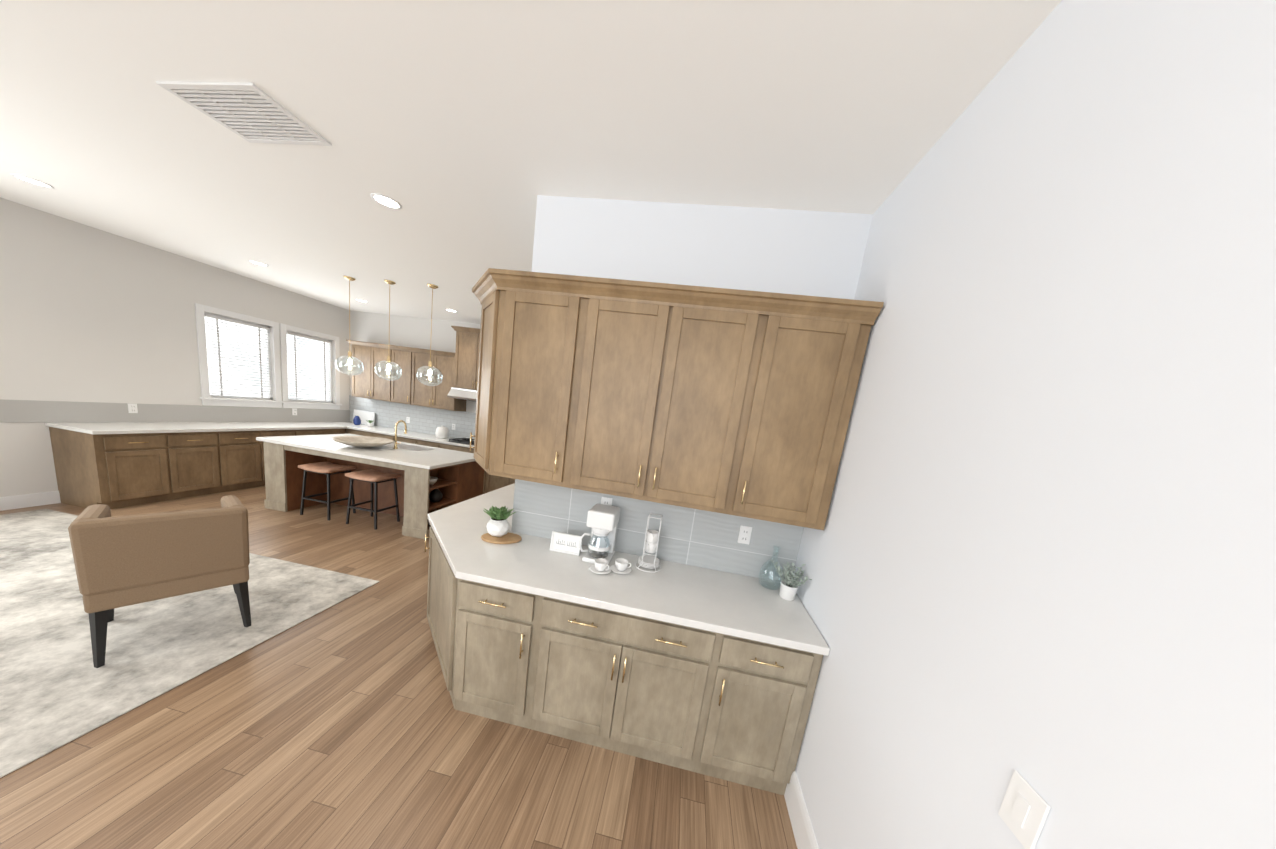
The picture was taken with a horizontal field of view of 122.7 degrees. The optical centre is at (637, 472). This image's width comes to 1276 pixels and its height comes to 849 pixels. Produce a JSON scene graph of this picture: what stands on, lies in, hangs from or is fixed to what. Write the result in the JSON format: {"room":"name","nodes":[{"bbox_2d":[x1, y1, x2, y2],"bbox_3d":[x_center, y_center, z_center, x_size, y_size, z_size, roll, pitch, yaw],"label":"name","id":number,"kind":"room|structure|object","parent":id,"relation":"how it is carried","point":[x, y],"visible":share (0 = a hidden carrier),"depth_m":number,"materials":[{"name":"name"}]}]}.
{"room":"kitchen","nodes":[
{"label":"kitchen","id":0,"kind":"room"},
{"bbox_2d":[0,197,349,496],"bbox_3d":[-6.685,-0.964,2.265,0.150,3.100,10.210,9,10,7],"label":"wall","id":1,"kind":"structure","parent":0,"point":[89,314],"depth_m":4.04,"materials":[{"name":"white paint"}]},
{"bbox_2d":[0,491,60,510],"bbox_3d":[-6.475,0.174,4.647,0.014,0.140,2.600,9,10,7],"label":"baseboard","id":2,"kind":"structure","parent":1,"relation":"attached to","point":[25,500],"depth_m":3.78,"materials":[{"name":"white"}]},
{"bbox_2d":[0,399,347,422],"bbox_3d":[-6.223,-1.024,5.171,0.008,0.542,4.050,9,10,7],"label":"backsplash","id":3,"kind":"structure","parent":1,"relation":"attached to","point":[11,411],"depth_m":4.51,"materials":[{"name":"tile"}]},
{"bbox_2d":[128,404,137,412],"bbox_3d":[-6.348,-0.807,4.379,0.009,0.118,0.075,9,10,7],"label":"electrical outlet","id":4,"kind":"object","parent":3,"relation":"attached to","point":[132,408],"visible":1,"depth_m":4.38,"materials":[{"name":"white plastic"}]},
{"bbox_2d":[292,408,296,414],"bbox_3d":[-6.077,-1.074,6.169,0.009,0.118,0.075,9,10,7],"label":"electrical outlet","id":5,"kind":"object","parent":3,"relation":"attached to","point":[294,411],"visible":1,"depth_m":6.16,"materials":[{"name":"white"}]},
{"bbox_2d":[195,303,283,407],"bbox_3d":[-6.119,-1.722,5.373,0.145,1.390,1.030,9,10,7],"label":"window","id":6,"kind":"structure","parent":1,"relation":"in","point":[234,355],"depth_m":5.33,"materials":[{"name":"white"}]},
{"bbox_2d":[280,323,341,409],"bbox_3d":[-5.970,-1.870,6.361,0.145,1.390,1.030,9,10,7],"label":"window","id":7,"kind":"structure","parent":1,"relation":"in","point":[306,371],"depth_m":6.33,"materials":[{"name":"white"}]},
{"bbox_2d":[0,485,796,848],"bbox_3d":[-3.474,1.100,2.183,12.000,0.060,10.400,9,10,7],"label":"floor","id":8,"kind":"structure","parent":0,"point":[344,725],"depth_m":1.73,"materials":[{"name":"brown wood"}]},
{"bbox_2d":[48,426,180,508],"bbox_3d":[-6.178,-0.078,4.152,0.637,0.876,0.594,9,10,7],"label":"base cabinet","id":9,"kind":"object","parent":8,"relation":"on","point":[111,465],"depth_m":3.94,"materials":[{"name":"brown wood"}]},
{"bbox_2d":[45,422,346,433],"bbox_3d":[-5.943,-0.683,5.144,0.662,0.040,2.820,9,10,7],"label":"countertop","id":10,"kind":"structure","parent":9,"relation":"on","point":[81,427],"depth_m":4.48,"materials":[{"name":"white stone"}]},
{"bbox_2d":[0,509,378,777],"bbox_3d":[-4.708,0.988,1.653,4.080,0.008,3.830,9,10,7],"label":"rug","id":11,"kind":"object","parent":8,"relation":"on","point":[58,689],"visible":0.81,"depth_m":2.31,"materials":[{"name":"grey carpet"}]},
{"bbox_2d":[68,495,250,667],"bbox_3d":[-3.105,0.621,2.334,0.713,0.906,0.630,15,12,36],"label":"armchair","id":12,"kind":"object","parent":11,"relation":"on","point":[121,561],"visible":1,"depth_m":2.07,"materials":[{"name":"brown leather"}]},
{"bbox_2d":[177,430,228,497],"bbox_3d":[-6.109,-0.146,4.607,0.637,0.876,0.614,9,10,7],"label":"base cabinet","id":13,"kind":"object","parent":8,"relation":"on","point":[204,457],"depth_m":4.65,"materials":[{"name":"brown wood"}]},
{"bbox_2d":[225,430,268,490],"bbox_3d":[-6.039,-0.215,5.072,0.637,0.876,0.614,9,10,7],"label":"base cabinet","id":14,"kind":"object","parent":8,"relation":"on","point":[246,453],"depth_m":5.09,"materials":[{"name":"brown wood"}]},
{"bbox_2d":[269,430,300,436],"bbox_3d":[-5.968,-0.284,5.536,0.637,0.876,0.614,9,10,7],"label":"base cabinet","id":15,"kind":"object","parent":8,"relation":"on","point":[272,433],"depth_m":5.52,"materials":[{"name":"brown wood"}]},
{"bbox_2d":[301,430,324,434],"bbox_3d":[-5.904,-0.348,5.961,0.637,0.876,0.532,9,10,7],"label":"base cabinet","id":16,"kind":"object","parent":8,"relation":"on","point":[303,432],"depth_m":5.93,"materials":[{"name":"brown wood"}]},
{"bbox_2d":[298,462,356,519],"bbox_3d":[-4.106,0.226,4.623,0.440,0.672,0.380,9,10,7],"label":"stool","id":17,"kind":"object","parent":8,"relation":"on","point":[328,469],"visible":1,"depth_m":4.48,"materials":[{"name":"leather"}]},
{"bbox_2d":[325,430,344,434],"bbox_3d":[-5.840,-0.411,6.383,0.637,0.876,0.445,9,10,7],"label":"base cabinet","id":18,"kind":"object","parent":8,"relation":"on","point":[326,431],"depth_m":6.31,"materials":[{"name":"brown wood"}]},
{"bbox_2d":[345,430,352,433],"bbox_3d":[-5.692,-0.483,6.928,0.766,0.876,0.627,9,10,7],"label":"base cabinet","id":19,"kind":"object","parent":8,"relation":"on","point":[346,431],"depth_m":6.55,"materials":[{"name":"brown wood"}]},
{"bbox_2d":[353,430,376,436],"bbox_3d":[-5.119,-0.394,6.855,0.517,0.876,0.627,9,10,7],"label":"base cabinet","id":20,"kind":"object","parent":8,"relation":"on","point":[357,432],"depth_m":6.49,"materials":[{"name":"brown wood"}]},
{"bbox_2d":[260,440,483,539],"bbox_3d":[-3.613,0.124,4.942,2.360,0.895,1.184,9,10,7],"label":"kitchen island","id":21,"kind":"object","parent":8,"relation":"on","point":[459,475],"depth_m":4.65,"materials":[{"name":"brown wood"}]},
{"bbox_2d":[256,434,474,467],"bbox_3d":[-3.551,-0.332,4.864,2.434,0.040,1.240,9,10,7],"label":"island countertop","id":22,"kind":"structure","parent":21,"relation":"on","point":[396,452],"depth_m":4.53,"materials":[{"name":"white stone"}]},
{"bbox_2d":[331,436,393,447],"bbox_3d":[-3.710,-0.401,4.715,0.670,0.100,0.670,9,10,7],"label":"bowl","id":23,"kind":"object","parent":22,"relation":"on","point":[363,441],"visible":1,"depth_m":4.75,"materials":[{"name":"brown wood"}]},
{"bbox_2d":[429,476,437,484],"bbox_3d":[-2.638,0.108,4.424,0.170,0.085,0.170,9,10,7],"label":"bowl","id":24,"kind":"object","parent":21,"relation":"on","point":[432,480],"visible":0.67,"depth_m":4.40,"materials":[{"name":"white ceramic"}]},
{"bbox_2d":[429,489,442,502],"bbox_3d":[-2.650,0.297,4.566,0.160,0.175,0.160,9,10,7],"label":"vase","id":25,"kind":"object","parent":21,"relation":"on","point":[435,495],"visible":0.92,"depth_m":4.52,"materials":[{"name":"black ceramic"}]},
{"bbox_2d":[345,469,400,529],"bbox_3d":[-3.439,0.331,4.537,0.440,0.672,0.380,9,10,7],"label":"stool","id":26,"kind":"object","parent":8,"relation":"on","point":[371,476],"visible":1,"depth_m":4.41,"materials":[{"name":"leather"}]},
{"bbox_2d":[377,434,394,440],"bbox_3d":[-4.708,-0.329,6.802,0.597,0.876,0.627,9,10,7],"label":"base cabinet","id":27,"kind":"object","parent":8,"relation":"on","point":[389,436],"depth_m":6.43,"materials":[{"name":"brown wood"}]},
{"bbox_2d":[397,438,420,444],"bbox_3d":[-4.258,-0.258,6.745,0.597,0.876,0.627,9,10,7],"label":"base cabinet","id":28,"kind":"object","parent":8,"relation":"on","point":[408,440],"depth_m":6.37,"materials":[{"name":"brown wood"}]},
{"bbox_2d":[421,442,444,448],"bbox_3d":[-3.807,-0.188,6.687,0.599,0.876,0.627,9,10,7],"label":"base cabinet","id":29,"kind":"object","parent":8,"relation":"on","point":[433,444],"depth_m":6.30,"materials":[{"name":"brown wood"}]},
{"bbox_2d":[445,446,488,493],"bbox_3d":[-3.130,-0.081,6.600,1.058,0.876,0.627,9,10,7],"label":"base cabinet","id":30,"kind":"object","parent":8,"relation":"on","point":[458,448],"depth_m":6.25,"materials":[{"name":"brown wood"}]},
{"bbox_2d":[489,475,508,491],"bbox_3d":[-2.488,0.019,6.518,0.529,0.876,0.627,9,10,7],"label":"base cabinet","id":31,"kind":"object","parent":8,"relation":"on","point":[492,483],"depth_m":6.23,"materials":[{"name":"brown wood"}]},
{"bbox_2d":[321,422,473,449],"bbox_3d":[-3.570,-0.605,6.576,4.977,0.040,0.652,9,10,7],"label":"countertop","id":32,"kind":"structure","parent":31,"relation":"on","point":[350,425],"depth_m":6.49,"materials":[{"name":"white stone"}]},
{"bbox_2d":[353,416,360,424],"bbox_3d":[-5.530,-1.029,6.860,0.124,0.175,0.124,9,10,7],"label":"vase","id":33,"kind":"object","parent":32,"relation":"on","point":[356,420],"visible":1,"depth_m":6.82,"materials":[{"name":"blue ceramic"}]},
{"bbox_2d":[353,409,374,425],"bbox_3d":[-5.561,-1.116,7.070,0.480,0.270,0.048,9,10,7],"label":"picture frame","id":34,"kind":"object","parent":32,"relation":"on","point":[364,416],"visible":0.85,"depth_m":7.05,"materials":[{"name":"white paper"}]},
{"bbox_2d":[366,420,372,426],"bbox_3d":[-5.266,-0.966,6.849,0.147,0.126,0.158,9,10,7],"label":"plant pot","id":35,"kind":"object","parent":32,"relation":"on","point":[370,424],"visible":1,"depth_m":6.83,"materials":[{"name":"white ceramic"}]},
{"bbox_2d":[435,426,448,437],"bbox_3d":[-3.730,-0.778,6.645,0.230,0.230,0.230,9,10,7],"label":"canister","id":36,"kind":"object","parent":32,"relation":"on","point":[442,432],"visible":1,"depth_m":6.57,"materials":[{"name":"white ceramic"}]},
{"bbox_2d":[449,438,473,444],"bbox_3d":[-3.007,-0.561,6.501,0.840,0.045,0.470,9,10,7],"label":"cooktop","id":37,"kind":"object","parent":32,"relation":"in","point":[463,440],"visible":0.46,"depth_m":6.37,"materials":[{"name":"black metal"}]},
{"bbox_2d":[509,478,514,484],"bbox_3d":[-2.037,0.090,6.460,0.529,0.876,0.627,9,10,7],"label":"base cabinet","id":38,"kind":"object","parent":8,"relation":"on","point":[511,480],"depth_m":6.18,"materials":[{"name":"brown wood"}]},
{"bbox_2d":[425,483,829,794],"bbox_3d":[-0.273,0.876,3.112,2.647,0.915,2.568,9,10,7],"label":"base cabinet","id":39,"kind":"object","parent":8,"relation":"on","point":[709,672],"visible":0.88,"depth_m":1.86,"materials":[{"name":"brown wood"}]},
{"bbox_2d":[481,532,521,543],"bbox_3d":[-0.920,0.440,2.352,0.254,0.017,0.192,9,10,7],"label":"wood slice","id":40,"kind":"object","parent":39,"relation":"on","point":[509,538],"visible":0.85,"depth_m":2.31,"materials":[{"name":"brown wood"}]},
{"bbox_2d":[483,506,515,536],"bbox_3d":[-0.938,0.332,2.351,0.197,0.186,0.191,9,10,7],"label":"plant pot","id":41,"kind":"object","parent":40,"relation":"on","point":[497,525],"visible":1,"depth_m":2.31,"materials":[{"name":"white ceramic"}]},
{"bbox_2d":[550,531,580,555],"bbox_3d":[-0.470,0.460,2.269,0.200,0.126,0.033,9,10,7],"label":"coffee sign","id":42,"kind":"object","parent":39,"relation":"on","point":[565,543],"visible":0.96,"depth_m":2.27,"materials":[{"name":"white wood"}]},
{"bbox_2d":[579,503,619,564],"bbox_3d":[-0.248,0.388,2.236,0.204,0.335,0.203,9,10,7],"label":"coffee maker","id":43,"kind":"object","parent":39,"relation":"on","point":[602,521],"visible":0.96,"depth_m":2.17,"materials":[{"name":"white plastic"}]},
{"bbox_2d":[589,558,610,573],"bbox_3d":[-0.221,0.555,2.074,0.132,0.062,0.132,9,10,7],"label":"cup","id":44,"kind":"object","parent":39,"relation":"on","point":[600,566],"visible":0.96,"depth_m":2.06,"materials":[{"name":"white ceramic"}]},
{"bbox_2d":[610,558,631,573],"bbox_3d":[-0.101,0.565,2.114,0.132,0.062,0.132,9,10,7],"label":"cup","id":45,"kind":"object","parent":39,"relation":"on","point":[620,566],"visible":1,"depth_m":2.10,"materials":[{"name":"white ceramic"}]},
{"bbox_2d":[635,513,662,571],"bbox_3d":[0.087,0.435,2.204,0.170,0.340,0.170,9,10,7],"label":"mug rack","id":46,"kind":"object","parent":39,"relation":"on","point":[651,541],"visible":1,"depth_m":2.18,"materials":[{"name":"white"}]},
{"bbox_2d":[759,545,782,589],"bbox_3d":[0.840,0.583,2.168,0.140,0.264,0.140,9,10,7],"label":"glass jug","id":47,"kind":"object","parent":39,"relation":"on","point":[764,584],"visible":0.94,"depth_m":2.16,"materials":[{"name":"clear glass"}]},
{"bbox_2d":[771,560,811,600],"bbox_3d":[0.895,0.632,2.061,0.224,0.217,0.252,9,10,7],"label":"plant pot","id":48,"kind":"object","parent":39,"relation":"on","point":[790,584],"visible":0.98,"depth_m":2.03,"materials":[{"name":"white ceramic"}]},
{"bbox_2d":[349,310,480,434],"bbox_3d":[-3.113,-1.255,6.822,5.918,3.100,0.150,9,10,7],"label":"wall","id":49,"kind":"structure","parent":0,"point":[412,332],"depth_m":6.74,"materials":[{"name":"white paint"}]},
{"bbox_2d":[350,340,393,401],"bbox_3d":[-4.993,-1.935,6.749,0.911,1.036,0.348,9,10,7],"label":"upper cabinet","id":50,"kind":"object","parent":49,"relation":"attached to","point":[367,384],"depth_m":6.59,"materials":[{"name":"brown wood"}]},
{"bbox_2d":[394,346,413,404],"bbox_3d":[-4.398,-1.841,6.672,0.547,1.036,0.348,9,10,7],"label":"upper cabinet","id":51,"kind":"object","parent":49,"relation":"attached to","point":[403,356],"depth_m":6.50,"materials":[{"name":"brown wood"}]},
{"bbox_2d":[348,395,475,440],"bbox_3d":[-3.485,-0.938,6.845,4.980,0.542,0.008,9,10,7],"label":"backsplash","id":52,"kind":"structure","parent":49,"relation":"attached to","point":[428,420],"depth_m":6.96,"materials":[{"name":"tile"}]},
{"bbox_2d":[414,348,465,411],"bbox_3d":[-3.779,-1.744,6.593,0.961,1.036,0.348,9,10,7],"label":"upper cabinet","id":53,"kind":"object","parent":49,"relation":"attached to","point":[424,395],"depth_m":6.43,"materials":[{"name":"brown wood"}]},
{"bbox_2d":[447,387,476,401],"bbox_3d":[-2.908,-1.401,6.404,0.892,0.190,0.556,9,10,7],"label":"range hood","id":54,"kind":"object","parent":49,"relation":"attached to","point":[463,394],"visible":0.47,"depth_m":6.20,"materials":[{"name":"silver metal"}]},
{"bbox_2d":[450,326,479,389],"bbox_3d":[-2.815,-2.018,6.365,0.860,1.051,0.428,9,10,7],"label":"upper cabinet","id":55,"kind":"object","parent":49,"relation":"attached to","point":[458,368],"depth_m":6.19,"materials":[{"name":"brown wood"}]},
{"bbox_2d":[0,0,1061,323],"bbox_3d":[-3.057,-1.988,1.659,12.000,0.060,10.400,9,10,7],"label":"ceiling","id":56,"kind":"structure","parent":0,"point":[464,132],"depth_m":1.58,"materials":[{"name":"white paint"}]},
{"bbox_2d":[11,174,53,188],"bbox_3d":[-5.069,-2.439,2.919,0.182,0.006,0.182,9,10,7],"label":"recessed light","id":57,"kind":"object","parent":56,"relation":"in","point":[32,181],"visible":0.98,"depth_m":2.92,"materials":[{"name":"white"}]},
{"bbox_2d":[156,81,331,145],"bbox_3d":[-1.984,-1.827,1.786,0.540,0.012,0.360,9,10,7],"label":"ceiling vent","id":58,"kind":"object","parent":56,"relation":"in","point":[251,112],"visible":1,"depth_m":1.76,"materials":[{"name":"white metal"}]},
{"bbox_2d":[248,260,268,266],"bbox_3d":[-4.838,-2.667,4.445,0.182,0.006,0.182,9,10,7],"label":"recessed light","id":59,"kind":"object","parent":56,"relation":"in","point":[257,263],"visible":0.96,"depth_m":4.44,"materials":[{"name":"white"}]},
{"bbox_2d":[335,276,363,374],"bbox_3d":[-3.837,-1.932,4.638,0.300,1.242,0.300,9,10,7],"label":"pendant light","id":60,"kind":"object","parent":56,"relation":"hanging from","point":[349,360],"visible":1,"depth_m":4.66,"materials":[{"name":"clear glass"}]},
{"bbox_2d":[370,193,401,208],"bbox_3d":[-1.780,-1.918,2.468,0.182,0.006,0.182,9,10,7],"label":"recessed light","id":61,"kind":"object","parent":56,"relation":"in","point":[384,200],"visible":1,"depth_m":2.46,"materials":[{"name":"white"}]},
{"bbox_2d":[375,279,401,380],"bbox_3d":[-3.258,-1.841,4.564,0.300,1.242,0.300,9,10,7],"label":"pendant light","id":62,"kind":"object","parent":56,"relation":"hanging from","point":[388,366],"visible":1,"depth_m":4.57,"materials":[{"name":"clear glass"}]},
{"bbox_2d":[416,284,442,385],"bbox_3d":[-2.665,-1.748,4.488,0.300,1.242,0.300,9,10,7],"label":"pendant light","id":63,"kind":"object","parent":56,"relation":"hanging from","point":[429,366],"visible":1,"depth_m":4.52,"materials":[{"name":"clear glass"}]},
{"bbox_2d":[532,195,872,581],"bbox_3d":[0.519,-0.349,4.378,2.094,3.100,4.300,9,10,7],"label":"wall","id":64,"kind":"structure","parent":0,"point":[806,252],"depth_m":2.05,"materials":[{"name":"white paint"}]},
{"bbox_2d":[469,280,492,469],"bbox_3d":[-0.816,-0.696,3.133,0.309,1.067,2.230,9,10,7],"label":"upper cabinet","id":65,"kind":"object","parent":64,"relation":"attached to","point":[482,289],"depth_m":2.21,"materials":[{"name":"brown wood"}]},
{"bbox_2d":[485,269,588,486],"bbox_3d":[-0.564,-0.526,2.137,0.490,1.132,0.347,9,10,7],"label":"upper cabinet","id":66,"kind":"object","parent":64,"relation":"attached to","point":[539,318],"depth_m":1.97,"materials":[{"name":"brown wood"}]},
{"bbox_2d":[511,479,803,581],"bbox_3d":[0.073,0.345,2.346,1.942,0.468,0.008,9,10,7],"label":"backsplash","id":67,"kind":"structure","parent":64,"relation":"attached to","point":[699,538],"depth_m":2.33,"materials":[{"name":"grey tile"}]},
{"bbox_2d":[601,497,611,505],"bbox_3d":[-0.217,0.226,2.363,0.075,0.118,0.009,9,10,7],"label":"electrical outlet","id":68,"kind":"object","parent":67,"relation":"attached to","point":[606,501],"visible":0.4,"depth_m":2.35,"materials":[{"name":"white plastic"}]},
{"bbox_2d":[737,525,751,544],"bbox_3d":[0.691,0.403,2.252,0.075,0.118,0.009,9,10,7],"label":"electrical outlet","id":69,"kind":"object","parent":67,"relation":"attached to","point":[744,536],"visible":1,"depth_m":2.25,"materials":[{"name":"white plastic"}]},
{"bbox_2d":[565,277,772,514],"bbox_3d":[0.134,-0.417,2.047,0.935,1.132,0.347,9,10,7],"label":"upper cabinet","id":70,"kind":"object","parent":64,"relation":"attached to","point":[735,402],"depth_m":1.87,"materials":[{"name":"brown wood"}]},
{"bbox_2d":[733,293,883,529],"bbox_3d":[0.843,-0.305,1.956,0.512,1.132,0.347,9,10,7],"label":"upper cabinet","id":71,"kind":"object","parent":64,"relation":"attached to","point":[813,348],"depth_m":1.78,"materials":[{"name":"brown wood"}]},
{"bbox_2d":[794,0,1275,848],"bbox_3d":[0.708,0.552,-0.782,0.150,3.100,6.000,9,10,7],"label":"wall","id":72,"kind":"structure","parent":0,"point":[1038,552],"depth_m":0.75,"materials":[{"name":"white paint"}]},
{"bbox_2d":[784,770,818,848],"bbox_3d":[0.390,2.007,-0.821,0.016,0.185,5.404,9,10,7],"label":"baseboard","id":73,"kind":"structure","parent":72,"relation":"attached to","point":[803,831],"depth_m":1.64,"materials":[{"name":"white wood"}]},
{"bbox_2d":[998,770,1050,848],"bbox_3d":[0.796,0.701,0.722,0.009,0.118,0.075,9,10,7],"label":"switch plate","id":74,"kind":"object","parent":72,"relation":"attached to","point":[1025,807],"visible":1,"depth_m":0.72,"materials":[{"name":"white plastic"}]}
]}

